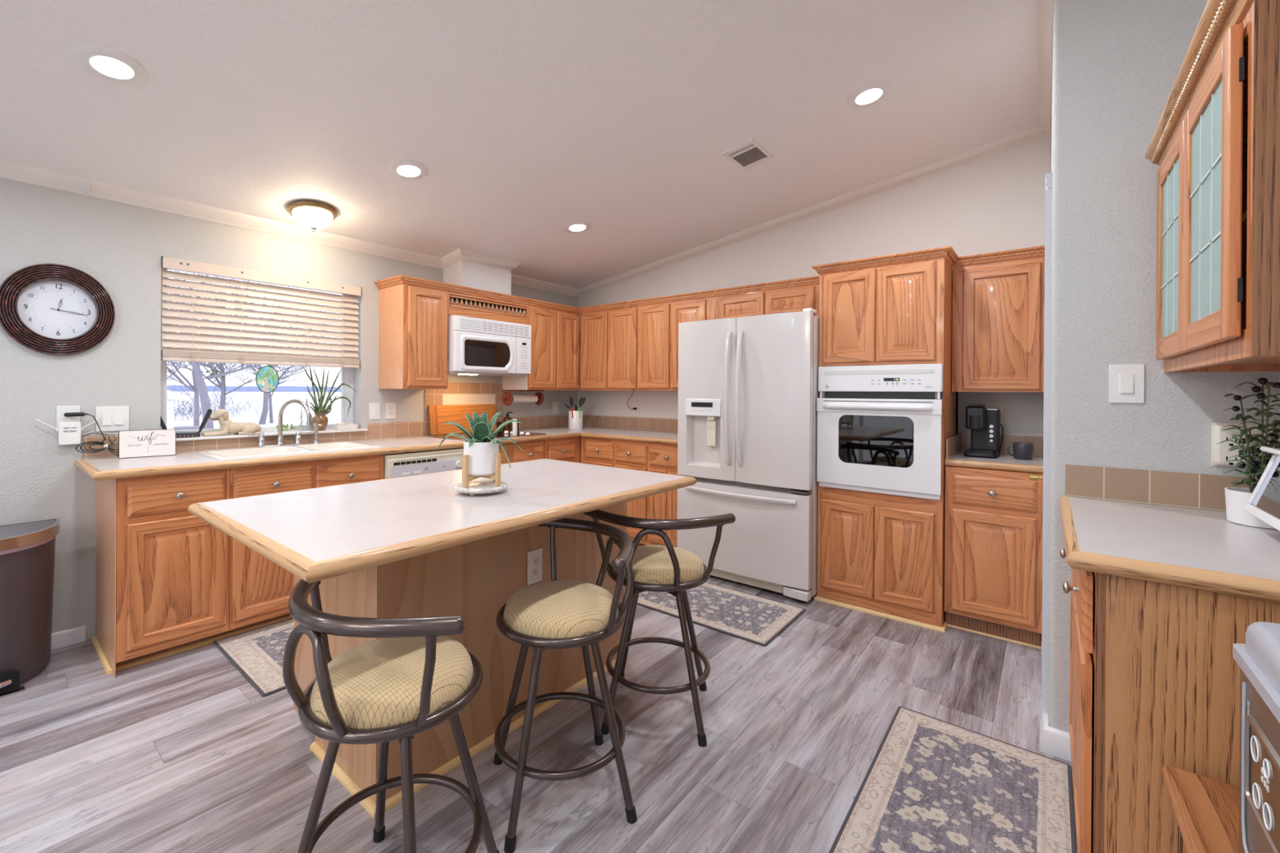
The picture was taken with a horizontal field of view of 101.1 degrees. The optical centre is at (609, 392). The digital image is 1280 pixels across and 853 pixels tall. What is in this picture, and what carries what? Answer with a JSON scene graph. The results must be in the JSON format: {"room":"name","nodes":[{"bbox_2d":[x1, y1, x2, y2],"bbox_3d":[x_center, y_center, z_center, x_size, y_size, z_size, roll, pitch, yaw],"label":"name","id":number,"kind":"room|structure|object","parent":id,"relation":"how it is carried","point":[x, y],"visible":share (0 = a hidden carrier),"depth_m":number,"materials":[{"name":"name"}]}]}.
{"room":"kitchen","nodes":[
{"label":"kitchen","id":0,"kind":"room"},
{"bbox_2d":[0,177,578,639],"bbox_3d":[-2.777,0.078,2.584,0.150,2.340,7.720,0,0,40],"label":"wall","id":1,"kind":"structure","parent":0,"point":[122,246],"depth_m":2.68,"materials":[{"name":"grey paint"}]},
{"bbox_2d":[0,263,115,355],"bbox_3d":[-2.673,-0.402,2.551,0.044,0.444,0.404,0,0,40],"label":"wall clock","id":2,"kind":"object","parent":1,"relation":"attached to","point":[51,317],"visible":1,"depth_m":2.55,"materials":[{"name":"paint"}]},
{"bbox_2d":[50,625,85,649],"bbox_3d":[-3.912,1.205,1.104,0.013,0.076,4.000,0,0,40],"label":"baseboard","id":3,"kind":"structure","parent":1,"relation":"attached to","point":[75,635],"depth_m":2.59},
{"bbox_2d":[56,405,79,431],"bbox_3d":[-2.667,0.130,2.591,0.009,0.128,0.080,0,0,40],"label":"wall outlet","id":4,"kind":"object","parent":1,"relation":"attached to","point":[60,410],"visible":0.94,"depth_m":2.58,"materials":[{"name":"white plastic"}]},
{"bbox_2d":[35,417,101,444],"bbox_3d":[-2.651,0.191,2.581,0.035,0.130,0.228,0,0,40],"label":"wifi extender","id":5,"kind":"object","parent":1,"relation":"attached to","point":[68,433],"visible":1,"depth_m":2.57,"materials":[{"name":"white plastic"}]},
{"bbox_2d":[95,406,128,431],"bbox_3d":[-2.563,0.137,2.712,0.013,0.128,0.125,0,0,40],"label":"wall switch","id":6,"kind":"object","parent":1,"relation":"attached to","point":[113,418],"visible":0.97,"depth_m":2.71,"materials":[{"name":"white plastic"}]},
{"bbox_2d":[90,615,292,674],"bbox_3d":[-2.031,1.242,2.960,0.504,0.020,1.221,0,0,40],"label":"trim","id":7,"kind":"structure","parent":1,"relation":"attached to","point":[108,669],"depth_m":2.52,"materials":[{"name":"brown wood"}]},
{"bbox_2d":[160,265,368,440],"bbox_3d":[-2.143,-0.236,3.322,0.195,1.011,1.161,0,0,40],"label":"window","id":8,"kind":"structure","parent":1,"relation":"in","point":[347,374],"depth_m":3.39,"materials":[{"name":"white plastic"}]},
{"bbox_2d":[160,408,212,438],"bbox_3d":[-2.420,0.175,2.981,0.102,0.158,0.266,0,0,40],"label":"router","id":9,"kind":"object","parent":8,"relation":"on","point":[190,433],"visible":0.59,"depth_m":2.98,"materials":[{"name":"black plastic"}]},
{"bbox_2d":[201,408,264,436],"bbox_3d":[-2.258,0.177,3.162,0.114,0.158,0.302,0,0,40],"label":"dog figurine","id":10,"kind":"object","parent":8,"relation":"on","point":[227,425],"visible":0.98,"depth_m":3.12,"materials":[{"name":"beige ceramic"}]},
{"bbox_2d":[160,256,360,368],"bbox_3d":[-2.109,-0.456,3.290,0.066,0.566,1.075,0,0,40],"label":"window blind","id":11,"kind":"object","parent":8,"relation":"attached to","point":[176,353],"visible":1,"depth_m":3.21,"materials":[{"name":"grey wood"}]},
{"bbox_2d":[255,365,279,393],"bbox_3d":[-2.179,-0.106,3.345,0.023,0.220,0.128,0,0,40],"label":"suncatcher","id":12,"kind":"object","parent":8,"relation":"hanging from","point":[267,379],"visible":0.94,"depth_m":3.34,"materials":[{"name":"glass"}]},
{"bbox_2d":[302,366,357,431],"bbox_3d":[-1.903,0.035,3.608,0.118,0.442,0.363,0,0,40],"label":"snake plant","id":13,"kind":"object","parent":8,"relation":"on","point":[320,417],"visible":0.95,"depth_m":3.55,"materials":[{"name":"green plant"}]},
{"bbox_2d":[82,382,677,458],"bbox_3d":[-0.829,0.134,3.478,1.700,0.420,3.613,0,0,40],"label":"backsplash","id":14,"kind":"structure","parent":1,"relation":"attached to","point":[432,397],"depth_m":4.04,"materials":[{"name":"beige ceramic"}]},
{"bbox_2d":[378,283,448,389],"bbox_3d":[-1.416,-0.384,3.817,0.354,0.719,0.353,0,0,40],"label":"upper cabinet","id":15,"kind":"object","parent":1,"relation":"attached to","point":[413,320],"visible":1,"depth_m":3.69,"materials":[{"name":"brown wood"}]},
{"bbox_2d":[373,245,1044,313],"bbox_3d":[0.312,-0.756,3.261,3.719,0.047,1.780,0,0,40],"label":"crown molding","id":16,"kind":"structure","parent":15,"relation":"on","point":[399,279],"depth_m":3.62,"materials":[{"name":"brown wood"}]},
{"bbox_2d":[442,394,495,404],"bbox_3d":[-1.163,0.069,4.388,0.002,0.108,0.520,0,0,40],"label":"trim","id":17,"kind":"structure","parent":1,"relation":"attached to","point":[447,399],"depth_m":4.37,"materials":[{"name":"beige tile"}]},
{"bbox_2d":[448,291,528,324],"bbox_3d":[-1.060,-0.655,4.250,0.343,0.173,0.765,0,0,40],"label":"upper cabinet","id":18,"kind":"object","parent":1,"relation":"attached to","point":[459,304],"visible":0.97,"depth_m":4.12,"materials":[{"name":"brown wood"}]},
{"bbox_2d":[449,294,527,317],"bbox_3d":[-0.934,-0.672,4.145,0.014,0.084,0.741,0,0,40],"label":"grille","id":19,"kind":"object","parent":18,"relation":"attached to","point":[464,303],"depth_m":4.12,"materials":[{"name":"brown wood"}]},
{"bbox_2d":[448,315,531,376],"bbox_3d":[-1.034,-0.349,4.220,0.399,0.429,0.737,0,0,40],"label":"microwave","id":20,"kind":"object","parent":18,"relation":"attached to","point":[476,346],"visible":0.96,"depth_m":4.05,"materials":[{"name":"white plastic"}]},
{"bbox_2d":[0,0,1053,297],"bbox_3d":[-1.320,-1.277,1.297,3.722,0.595,7.600,0,0,40],"label":"trim","id":21,"kind":"structure","parent":1,"relation":"attached to","point":[10,170],"depth_m":3.22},
{"bbox_2d":[502,305,579,390],"bbox_3d":[-0.609,-0.380,4.786,0.354,0.719,0.641,0,0,40],"label":"upper cabinet","id":22,"kind":"object","parent":1,"relation":"attached to","point":[555,334],"visible":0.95,"depth_m":4.64,"materials":[{"name":"brown wood"}]},
{"bbox_2d":[443,259,511,301],"bbox_3d":[-1.077,-0.924,4.297,0.259,0.360,0.485,0,0,40],"label":"wall","id":23,"kind":"structure","parent":0,"point":[462,273],"depth_m":4.17,"materials":[{"name":"white paint"}]},
{"bbox_2d":[440,248,519,271],"bbox_3d":[-1.056,-1.036,4.280,0.311,0.108,0.589,0,0,40],"label":"trim","id":24,"kind":"structure","parent":23,"relation":"attached to","point":[460,254],"depth_m":4.12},
{"bbox_2d":[0,0,1039,288],"bbox_3d":[-1.058,-1.400,1.080,4.640,0.755,7.840,0,0,40],"label":"ceiling","id":25,"kind":"structure","parent":0,"point":[527,120],"depth_m":2.38,"materials":[{"name":"white paint"}]},
{"bbox_2d":[73,44,148,84],"bbox_3d":[-1.821,-1.194,1.925,0.198,0.033,0.199,0,0,44],"label":"recessed light","id":26,"kind":"object","parent":25,"relation":"in","point":[108,64],"visible":1,"depth_m":1.92,"materials":[{"name":"white plastic"}]},
{"bbox_2d":[287,200,337,231],"bbox_3d":[-1.774,-1.034,3.143,0.263,0.154,0.263,0,0,-5],"label":"ceiling lamp","id":27,"kind":"object","parent":25,"relation":"attached to","point":[313,215],"visible":1,"depth_m":3.07,"materials":[{"name":"white glass"}]},
{"bbox_2d":[388,160,428,179],"bbox_3d":[-1.076,-1.191,2.817,0.198,0.033,0.199,0,0,44],"label":"recessed light","id":28,"kind":"object","parent":25,"relation":"in","point":[403,169],"visible":1,"depth_m":2.81,"materials":[{"name":"white"}]},
{"bbox_2d":[720,137,773,170],"bbox_3d":[0.796,-1.361,3.018,0.189,0.035,0.290,0,0,40],"label":"ceiling vent","id":29,"kind":"object","parent":25,"relation":"in","point":[749,153],"visible":1,"depth_m":3.01,"materials":[{"name":"white plastic"}]},
{"bbox_2d":[846,80,891,108],"bbox_3d":[1.267,-1.451,2.569,0.198,0.033,0.199,0,0,44],"label":"recessed light","id":30,"kind":"object","parent":25,"relation":"in","point":[870,94],"visible":1,"depth_m":2.56,"materials":[{"name":"white"}]},
{"bbox_2d":[0,575,1077,852],"bbox_3d":[-1.075,1.290,1.083,4.600,0.060,7.800,0,0,40],"label":"floor","id":31,"kind":"structure","parent":0,"point":[180,753],"depth_m":1.85,"materials":[{"name":"grey plastic"}]},
{"bbox_2d":[0,518,59,697],"bbox_3d":[-2.650,0.924,2.201,0.345,0.650,0.500,0,0,40],"label":"trash bin","id":32,"kind":"object","parent":31,"relation":"on","point":[27,549],"visible":1,"depth_m":2.25,"materials":[{"name":"grey plastic"}]},
{"bbox_2d":[95,468,230,678],"bbox_3d":[-2.233,0.814,2.629,0.633,0.875,0.419,0,0,40],"label":"base cabinet","id":33,"kind":"object","parent":31,"relation":"on","point":[162,571],"visible":0.94,"depth_m":2.43,"materials":[{"name":"brown wood"}]},
{"bbox_2d":[75,426,677,480],"bbox_3d":[-0.840,0.363,3.466,1.699,0.038,3.640,0,0,40],"label":"countertop","id":34,"kind":"structure","parent":33,"relation":"on","point":[108,468],"depth_m":2.91,"materials":[{"name":"white laminate"}]},
{"bbox_2d":[118,429,176,458],"bbox_3d":[-2.411,0.266,2.746,0.224,0.140,0.046,0,0,-43],"label":"sign","id":35,"kind":"object","parent":34,"relation":"on","point":[153,442],"visible":1,"depth_m":2.73,"materials":[{"name":"white plastic"}]},
{"bbox_2d":[247,399,311,447],"bbox_3d":[-1.998,0.189,3.195,0.333,0.296,0.225,0,0,-28],"label":"faucet","id":36,"kind":"object","parent":34,"relation":"on","point":[280,440],"visible":0.97,"depth_m":3.22,"materials":[{"name":"silver metal"}]},
{"bbox_2d":[197,441,380,460],"bbox_3d":[-1.838,0.423,3.065,0.454,0.192,0.824,0,0,40],"label":"sink","id":37,"kind":"object","parent":34,"relation":"in","point":[277,451],"visible":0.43,"depth_m":3.08,"materials":[{"name":"ceramic"}]},
{"bbox_2d":[427,404,497,435],"bbox_3d":[-1.190,0.217,4.313,0.049,0.231,0.636,0,0,40],"label":"cutting board","id":38,"kind":"object","parent":34,"relation":"on","point":[438,415],"visible":0.79,"depth_m":4.22,"materials":[{"name":"brown wood"}]},
{"bbox_2d":[428,430,546,440],"bbox_3d":[-0.946,0.327,4.142,0.511,0.031,0.763,0,0,40],"label":"cooktop","id":39,"kind":"object","parent":34,"relation":"in","point":[500,434],"visible":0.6,"depth_m":4.09,"materials":[{"name":"black glass"}]},
{"bbox_2d":[213,617,293,696],"bbox_3d":[-1.415,1.251,2.746,0.730,0.008,0.910,0,0,40],"label":"area rug","id":40,"kind":"object","parent":31,"relation":"on","point":[257,654],"visible":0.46,"depth_m":2.52,"materials":[{"name":"beige fabric"}]},
{"bbox_2d":[223,454,383,634],"bbox_3d":[-1.841,0.815,3.092,0.625,0.875,0.790,0,0,40],"label":"base cabinet","id":41,"kind":"object","parent":31,"relation":"on","point":[260,589],"visible":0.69,"depth_m":2.74,"materials":[{"name":"brown wood"}]},
{"bbox_2d":[282,578,499,852],"bbox_3d":[-0.543,0.861,1.270,0.504,0.811,0.456,0,0,2],"label":"bar stool","id":42,"kind":"object","parent":31,"relation":"on","point":[402,684],"visible":0.95,"depth_m":1.15,"materials":[{"name":"brown metal"}]},
{"bbox_2d":[310,635,473,728],"bbox_3d":[-0.516,0.681,1.271,0.362,0.089,0.362,0,0,35],"label":"seat cushion","id":43,"kind":"object","parent":42,"relation":"on","point":[376,684],"depth_m":1.18,"materials":[{"name":"beige fabric"}]},
{"bbox_2d":[383,447,463,479],"bbox_3d":[-1.381,0.821,3.620,0.612,0.868,0.600,0,0,40],"label":"dishwasher","id":44,"kind":"object","parent":31,"relation":"on","point":[415,463],"visible":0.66,"depth_m":3.38,"materials":[{"name":"beige plastic"}]},
{"bbox_2d":[400,453,459,466],"bbox_3d":[-1.149,0.459,3.441,0.001,0.076,0.520,0,0,40],"label":"control panel","id":45,"kind":"object","parent":44,"relation":"attached to","point":[445,460],"depth_m":3.44,"materials":[{"name":"grey plastic"}]},
{"bbox_2d":[187,458,697,818],"bbox_3d":[-0.508,0.805,1.982,1.055,0.914,1.568,0,0,40],"label":"kitchen island","id":46,"kind":"object","parent":31,"relation":"on","point":[413,546],"visible":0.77,"depth_m":1.75,"materials":[{"name":"white laminate"}]},
{"bbox_2d":[201,458,685,561],"bbox_3d":[-0.472,0.367,1.918,0.864,0.037,1.455,0,0,40],"label":"island countertop","id":47,"kind":"structure","parent":46,"relation":"on","point":[322,523],"depth_m":1.63,"materials":[{"name":"white laminate"}]},
{"bbox_2d":[453,480,507,495],"bbox_3d":[-0.449,0.335,1.839,0.186,0.028,0.186,0,0,40],"label":"tray","id":48,"kind":"object","parent":47,"relation":"on","point":[478,486],"visible":0.96,"depth_m":1.79,"materials":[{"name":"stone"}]},
{"bbox_2d":[462,451,501,488],"bbox_3d":[-0.449,0.266,1.839,0.126,0.110,0.126,0,0,-17],"label":"plant stand","id":49,"kind":"object","parent":48,"relation":"on","point":[466,477],"visible":0.82,"depth_m":1.79,"materials":[{"name":"brown wood"}]},
{"bbox_2d":[435,411,522,475],"bbox_3d":[-0.450,0.176,1.831,0.298,0.214,0.136,0,0,-15],"label":"agave plant","id":50,"kind":"object","parent":49,"relation":"on","point":[482,448],"visible":0.85,"depth_m":1.80,"materials":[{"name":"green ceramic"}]},
{"bbox_2d":[527,547,542,585],"bbox_3d":[-0.290,0.681,2.055,0.009,0.128,0.075,0,0,40],"label":"wall outlet","id":51,"kind":"object","parent":46,"relation":"attached to","point":[534,557],"visible":1,"depth_m":2.05,"materials":[{"name":"beige plastic"}]},
{"bbox_2d":[498,440,545,464],"bbox_3d":[-0.960,0.819,4.151,0.625,0.875,0.740,0,0,40],"label":"base cabinet","id":52,"kind":"object","parent":31,"relation":"on","point":[532,450],"visible":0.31,"depth_m":4.07,"materials":[{"name":"brown wood"}]},
{"bbox_2d":[545,436,580,462],"bbox_3d":[-0.590,0.821,4.595,0.625,0.875,0.412,0,0,40],"label":"base cabinet","id":53,"kind":"object","parent":31,"relation":"on","point":[568,449],"visible":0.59,"depth_m":4.41,"materials":[{"name":"brown wood"}]},
{"bbox_2d":[493,517,636,852],"bbox_3d":[-0.155,0.863,1.700,0.473,0.811,0.521,0,0,-1],"label":"bar stool","id":54,"kind":"object","parent":31,"relation":"on","point":[554,614],"visible":0.99,"depth_m":1.58,"materials":[{"name":"brown metal"}]},
{"bbox_2d":[503,580,617,638],"bbox_3d":[-0.153,0.683,1.675,0.362,0.089,0.362,0,0,-31],"label":"seat cushion","id":55,"kind":"object","parent":54,"relation":"on","point":[553,609],"depth_m":1.57,"materials":[{"name":"beige fabric"}]},
{"bbox_2d":[580,436,648,546],"bbox_3d":[0.190,0.826,4.557,0.714,0.875,0.625,0,0,40],"label":"base cabinet","id":56,"kind":"object","parent":31,"relation":"on","point":[624,454],"visible":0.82,"depth_m":4.26,"materials":[{"name":"brown wood"}]},
{"bbox_2d":[583,509,735,746],"bbox_3d":[0.194,0.864,2.091,0.593,0.811,0.431,0,0,14],"label":"bar stool","id":57,"kind":"object","parent":31,"relation":"on","point":[674,571],"visible":0.92,"depth_m":1.97,"materials":[{"name":"brown metal"}]},
{"bbox_2d":[613,545,704,584],"bbox_3d":[0.195,0.684,2.100,0.362,0.089,0.362,0,0,11],"label":"seat cushion","id":58,"kind":"object","parent":57,"relation":"on","point":[651,564],"depth_m":1.98,"materials":[{"name":"beige fabric"}]},
{"bbox_2d":[647,442,683,546],"bbox_3d":[0.617,0.829,4.202,0.394,0.875,0.625,0,0,40],"label":"base cabinet","id":59,"kind":"object","parent":31,"relation":"on","point":[662,458],"visible":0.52,"depth_m":4.01,"materials":[{"name":"brown wood"}]},
{"bbox_2d":[636,582,805,646],"bbox_3d":[0.517,1.262,3.213,1.160,0.008,0.580,0,0,40],"label":"area rug","id":60,"kind":"object","parent":31,"relation":"on","point":[754,619],"visible":0.54,"depth_m":3.04,"materials":[{"name":"grey fabric"}]},
{"bbox_2d":[676,307,818,603],"bbox_3d":[1.049,0.382,3.669,0.916,1.775,0.834,0,0,40],"label":"refrigerator","id":61,"kind":"object","parent":31,"relation":"on","point":[748,393],"visible":0.92,"depth_m":3.33,"materials":[{"name":"metal"}]},
{"bbox_2d":[817,257,958,626],"bbox_3d":[1.718,0.276,3.240,0.652,1.998,0.619,0,0,40],"label":"tall cabinet","id":62,"kind":"object","parent":31,"relation":"on","point":[878,552],"visible":0.74,"depth_m":2.98,"materials":[{"name":"brown wood"}]},
{"bbox_2d":[817,364,942,500],"bbox_3d":[1.662,0.210,3.173,0.648,0.728,0.546,0,0,40],"label":"wall oven","id":63,"kind":"object","parent":62,"relation":"in","point":[879,427],"visible":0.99,"depth_m":2.97,"materials":[{"name":"white metal"}]},
{"bbox_2d":[822,391,937,399],"bbox_3d":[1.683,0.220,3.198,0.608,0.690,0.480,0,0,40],"label":"handle","id":64,"kind":"object","parent":63,"relation":"in","point":[825,394],"depth_m":3.01,"materials":[{"name":"silver metal"}]},
{"bbox_2d":[871,379,920,385],"bbox_3d":[1.597,-0.054,2.936,0.248,0.032,0.001,0,0,40],"label":"control panel","id":65,"kind":"object","parent":63,"relation":"attached to","point":[873,382],"depth_m":2.93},
{"bbox_2d":[828,706,1076,852],"bbox_3d":[0.871,1.267,1.357,0.524,0.008,1.560,0,0,40],"label":"area rug","id":66,"kind":"object","parent":31,"relation":"on","point":[931,784],"visible":1,"depth_m":1.64,"materials":[{"name":"grey fabric"}]},
{"bbox_2d":[944,466,1043,647],"bbox_3d":[2.148,0.840,2.914,0.423,0.875,0.645,0,0,40],"label":"base cabinet","id":67,"kind":"object","parent":31,"relation":"on","point":[993,518],"visible":0.91,"depth_m":2.69,"materials":[{"name":"brown wood"}]},
{"bbox_2d":[944,450,1043,473],"bbox_3d":[2.171,0.383,2.935,0.431,0.038,0.603,0,0,40],"label":"countertop","id":68,"kind":"structure","parent":67,"relation":"on","point":[1004,461],"depth_m":2.76,"materials":[{"name":"white laminate"}]},
{"bbox_2d":[964,403,1003,458],"bbox_3d":[2.162,0.213,3.036,0.164,0.301,0.308,0,0,40],"label":"coffee maker","id":69,"kind":"object","parent":68,"relation":"on","point":[984,423],"visible":1,"depth_m":2.97,"materials":[{"name":"black plastic"}]},
{"bbox_2d":[1007,442,1033,460],"bbox_3d":[2.249,0.320,2.870,0.086,0.088,0.100,0,0,-31],"label":"coffee mug","id":70,"kind":"object","parent":68,"relation":"on","point":[1021,451],"visible":1,"depth_m":2.83,"materials":[{"name":"ceramic"}]},
{"bbox_2d":[1059,548,1279,852],"bbox_3d":[1.569,0.839,1.328,0.652,0.875,0.825,0,0,40],"label":"base cabinet","id":71,"kind":"object","parent":31,"relation":"on","point":[1154,674],"visible":0.72,"depth_m":1.14,"materials":[{"name":"brown wood"}]},
{"bbox_2d":[1059,495,1279,603],"bbox_3d":[1.558,0.383,1.310,0.650,0.041,0.863,0,0,40],"label":"countertop","id":72,"kind":"structure","parent":71,"relation":"on","point":[1201,549],"depth_m":1.23,"materials":[{"name":"white laminate"}]},
{"bbox_2d":[1217,377,1279,529],"bbox_3d":[1.786,0.162,1.431,0.191,0.404,0.174,0,0,-33],"label":"plant","id":73,"kind":"object","parent":72,"relation":"on","point":[1236,498],"visible":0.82,"depth_m":1.44,"materials":[{"name":"green plant"}]},
{"bbox_2d":[1244,445,1279,531],"bbox_3d":[1.652,0.251,1.146,0.271,0.224,0.420,0,0,40],"label":"picture frame","id":74,"kind":"object","parent":72,"relation":"on","point":[1264,504],"visible":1,"depth_m":1.32,"materials":[{"name":"white plastic"}]},
{"bbox_2d":[1161,764,1239,852],"bbox_3d":[1.003,1.021,0.585,0.431,0.505,0.964,0,0,40],"label":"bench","id":75,"kind":"object","parent":31,"relation":"on","point":[1206,810],"visible":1,"depth_m":0.97,"materials":[{"name":"brown wood"}]},
{"bbox_2d":[1232,622,1279,852],"bbox_3d":[1.045,0.569,0.661,0.284,0.398,0.374,0,0,40],"label":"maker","id":76,"kind":"object","parent":75,"relation":"on","point":[1258,660],"visible":1,"depth_m":0.79,"materials":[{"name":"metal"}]},
{"bbox_2d":[1250,735,1272,831],"bbox_3d":[0.954,0.570,0.770,0.003,0.101,0.096,0,0,40],"label":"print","id":77,"kind":"object","parent":76,"relation":"attached to","point":[1261,762],"depth_m":0.77,"materials":[{"name":"white plastic"}]},
{"bbox_2d":[577,135,1051,455],"bbox_3d":[1.347,-0.203,4.095,4.550,2.948,0.120,0,0,40],"label":"wall","id":78,"kind":"structure","parent":0,"point":[996,202],"depth_m":3.53,"materials":[{"name":"white paint"}]},
{"bbox_2d":[580,306,640,391],"bbox_3d":[0.085,-0.376,4.813,0.668,0.719,0.354,0,0,40],"label":"upper cabinet","id":79,"kind":"object","parent":78,"relation":"attached to","point":[608,338],"visible":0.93,"depth_m":4.66,"materials":[{"name":"brown wood"}]},
{"bbox_2d":[637,297,709,391],"bbox_3d":[0.603,-0.372,4.381,0.678,0.719,0.354,0,0,40],"label":"upper cabinet","id":80,"kind":"object","parent":78,"relation":"attached to","point":[657,323],"visible":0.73,"depth_m":4.30,"materials":[{"name":"brown wood"}]},
{"bbox_2d":[709,284,819,319],"bbox_3d":[1.214,-0.613,3.873,0.903,0.228,0.354,0,0,40],"label":"upper cabinet","id":81,"kind":"object","parent":78,"relation":"attached to","point":[795,299],"visible":0.44,"depth_m":3.73,"materials":[{"name":"brown wood"}]},
{"bbox_2d":[951,255,1044,392],"bbox_3d":[2.240,-0.360,3.014,0.428,0.719,0.354,0,0,40],"label":"upper cabinet","id":82,"kind":"object","parent":78,"relation":"attached to","point":[997,315],"visible":0.87,"depth_m":2.88,"materials":[{"name":"brown wood"}]},
{"bbox_2d":[1048,3,1053,701],"bbox_3d":[2.101,-0.143,2.427,0.100,2.843,1.478,0,0,40],"label":"wall","id":83,"kind":"structure","parent":0,"point":[1053,3],"depth_m":2.06,"materials":[{"name":"white paint"}]},
{"bbox_2d":[813,595,1041,648],"bbox_3d":[1.707,1.265,2.925,1.082,0.020,0.120,0,0,40],"label":"trim","id":84,"kind":"structure","parent":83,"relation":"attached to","point":[943,628],"depth_m":2.90,"materials":[{"name":"brown wood"}]},
{"bbox_2d":[946,432,1043,458],"bbox_3d":[2.179,0.309,2.941,0.432,0.108,0.585,0,0,40],"label":"backsplash","id":85,"kind":"structure","parent":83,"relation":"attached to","point":[957,442],"depth_m":3.11,"materials":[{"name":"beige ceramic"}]},
{"bbox_2d":[1029,172,1052,718],"bbox_3d":[1.869,0.233,2.279,0.062,2.087,0.834,0,0,40],"label":"door","id":86,"kind":"structure","parent":83,"relation":"in","point":[1048,176],"depth_m":1.95,"materials":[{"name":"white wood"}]},
{"bbox_2d":[1039,714,1071,762],"bbox_3d":[1.862,1.233,2.195,0.095,0.087,0.933,0,0,40],"label":"baseboard","id":87,"kind":"structure","parent":83,"relation":"attached to","point":[1054,742],"depth_m":1.85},
{"bbox_2d":[1048,0,1279,733],"bbox_3d":[1.860,-0.191,1.686,0.678,2.938,0.090,0,0,40],"label":"wall","id":88,"kind":"structure","parent":0,"point":[1117,64],"depth_m":1.77,"materials":[{"name":"grey paint"}]},
{"bbox_2d":[1108,364,1144,403],"bbox_3d":[1.712,-0.028,1.740,0.084,0.128,0.013,0,0,40],"label":"wall switch","id":89,"kind":"object","parent":88,"relation":"attached to","point":[1126,382],"visible":1,"depth_m":1.74,"materials":[{"name":"white plastic"}]},
{"bbox_2d":[1065,464,1258,511],"bbox_3d":[1.829,0.308,1.645,0.607,0.108,0.009,0,0,40],"label":"backsplash","id":90,"kind":"structure","parent":88,"relation":"attached to","point":[1185,490],"depth_m":1.70,"materials":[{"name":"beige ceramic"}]},
{"bbox_2d":[1211,422,1279,467],"bbox_3d":[1.905,0.160,1.565,0.145,0.130,0.036,0,0,40],"label":"wall outlet","id":91,"kind":"object","parent":88,"relation":"attached to","point":[1220,454],"visible":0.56,"depth_m":1.58,"materials":[{"name":"beige plastic"}]},
{"bbox_3d":[0.702,-0.211,-0.313,0.100,2.968,7.720,0,0,40],"label":"wall","id":92,"kind":"structure","parent":0,"visible":0},
{"bbox_2d":[1145,0,1279,373],"bbox_3d":[1.601,-0.420,1.194,0.445,0.714,0.996,0,0,40],"label":"upper cabinet","id":93,"kind":"object","parent":92,"relation":"attached to","point":[1218,269],"depth_m":1.10,"materials":[{"name":"brown wood"}]},
{"label":"outside","id":94,"kind":"structure","parent":0,"visible":0},
{"bbox_2d":[166,385,341,391],"bbox_3d":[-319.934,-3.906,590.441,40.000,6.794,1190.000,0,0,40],"label":"shore","id":95,"kind":"structure","parent":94,"point":[243,388],"depth_m":520.53,"materials":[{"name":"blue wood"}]},
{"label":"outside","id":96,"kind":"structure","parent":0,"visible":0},
{"bbox_2d":[173,413,341,435],"bbox_3d":[-2.243,2.051,39.534,45.400,0.001,170.000,0,0,40],"label":"ground","id":97,"kind":"structure","parent":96,"point":[333,418],"depth_m":36.20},
{"bbox_2d":[166,389,190,429],"bbox_3d":[-13.376,0.568,13.185,3.000,2.900,3.950,0,0,40],"label":"porch","id":98,"kind":"object","parent":97,"relation":"on","point":[171,396],"visible":0.15,"depth_m":13.50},
{"bbox_2d":[167,284,266,409],"bbox_3d":[-24.171,-2.668,30.252,6.972,9.325,7.546,0,0,40],"label":"bare tree","id":99,"kind":"object","parent":97,"relation":"on","point":[222,386],"visible":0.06,"depth_m":31.17,"materials":[{"name":"grey plant"}]},
{"bbox_2d":[167,270,281,429],"bbox_3d":[-19.109,-3.372,24.516,8.271,10.810,7.491,0,0,-3],"label":"bare tree","id":100,"kind":"object","parent":97,"relation":"on","point":[203,393],"visible":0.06,"depth_m":24.83,"materials":[{"name":"grey plant"}]},
{"bbox_2d":[166,269,293,429],"bbox_3d":[-20.624,-2.232,25.898,10.112,8.480,7.317,0,0,40],"label":"bare tree","id":101,"kind":"object","parent":97,"relation":"on","point":[194,388],"visible":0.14,"depth_m":27.00,"materials":[{"name":"grey plant"}]},
{"bbox_2d":[166,368,305,419],"bbox_3d":[-30.224,-0.368,35.502,6.098,4.509,18.392,0,0,40],"label":"thicket","id":102,"kind":"object","parent":97,"relation":"on","point":[190,410],"visible":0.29,"depth_m":37.10,"materials":[{"name":"grey plant"}]},
{"bbox_2d":[198,320,319,422],"bbox_3d":[-21.639,-1.649,32.464,7.260,7.287,5.167,0,0,-42],"label":"bare tree","id":103,"kind":"object","parent":97,"relation":"on","point":[271,420],"visible":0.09,"depth_m":33.28,"materials":[{"name":"grey plant"}]},
{"bbox_2d":[214,278,341,424],"bbox_3d":[-19.672,-2.849,33.174,7.718,9.772,8.307,0,0,30],"label":"bare tree","id":104,"kind":"object","parent":97,"relation":"on","point":[265,401],"visible":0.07,"depth_m":32.03,"materials":[{"name":"grey plant"}]},
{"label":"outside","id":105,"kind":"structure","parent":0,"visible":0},
{"bbox_2d":[173,391,341,417],"bbox_3d":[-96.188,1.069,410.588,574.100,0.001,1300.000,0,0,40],"label":"lake","id":106,"kind":"structure","parent":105,"point":[292,408],"depth_m":92.45,"materials":[{"name":"liquid"}]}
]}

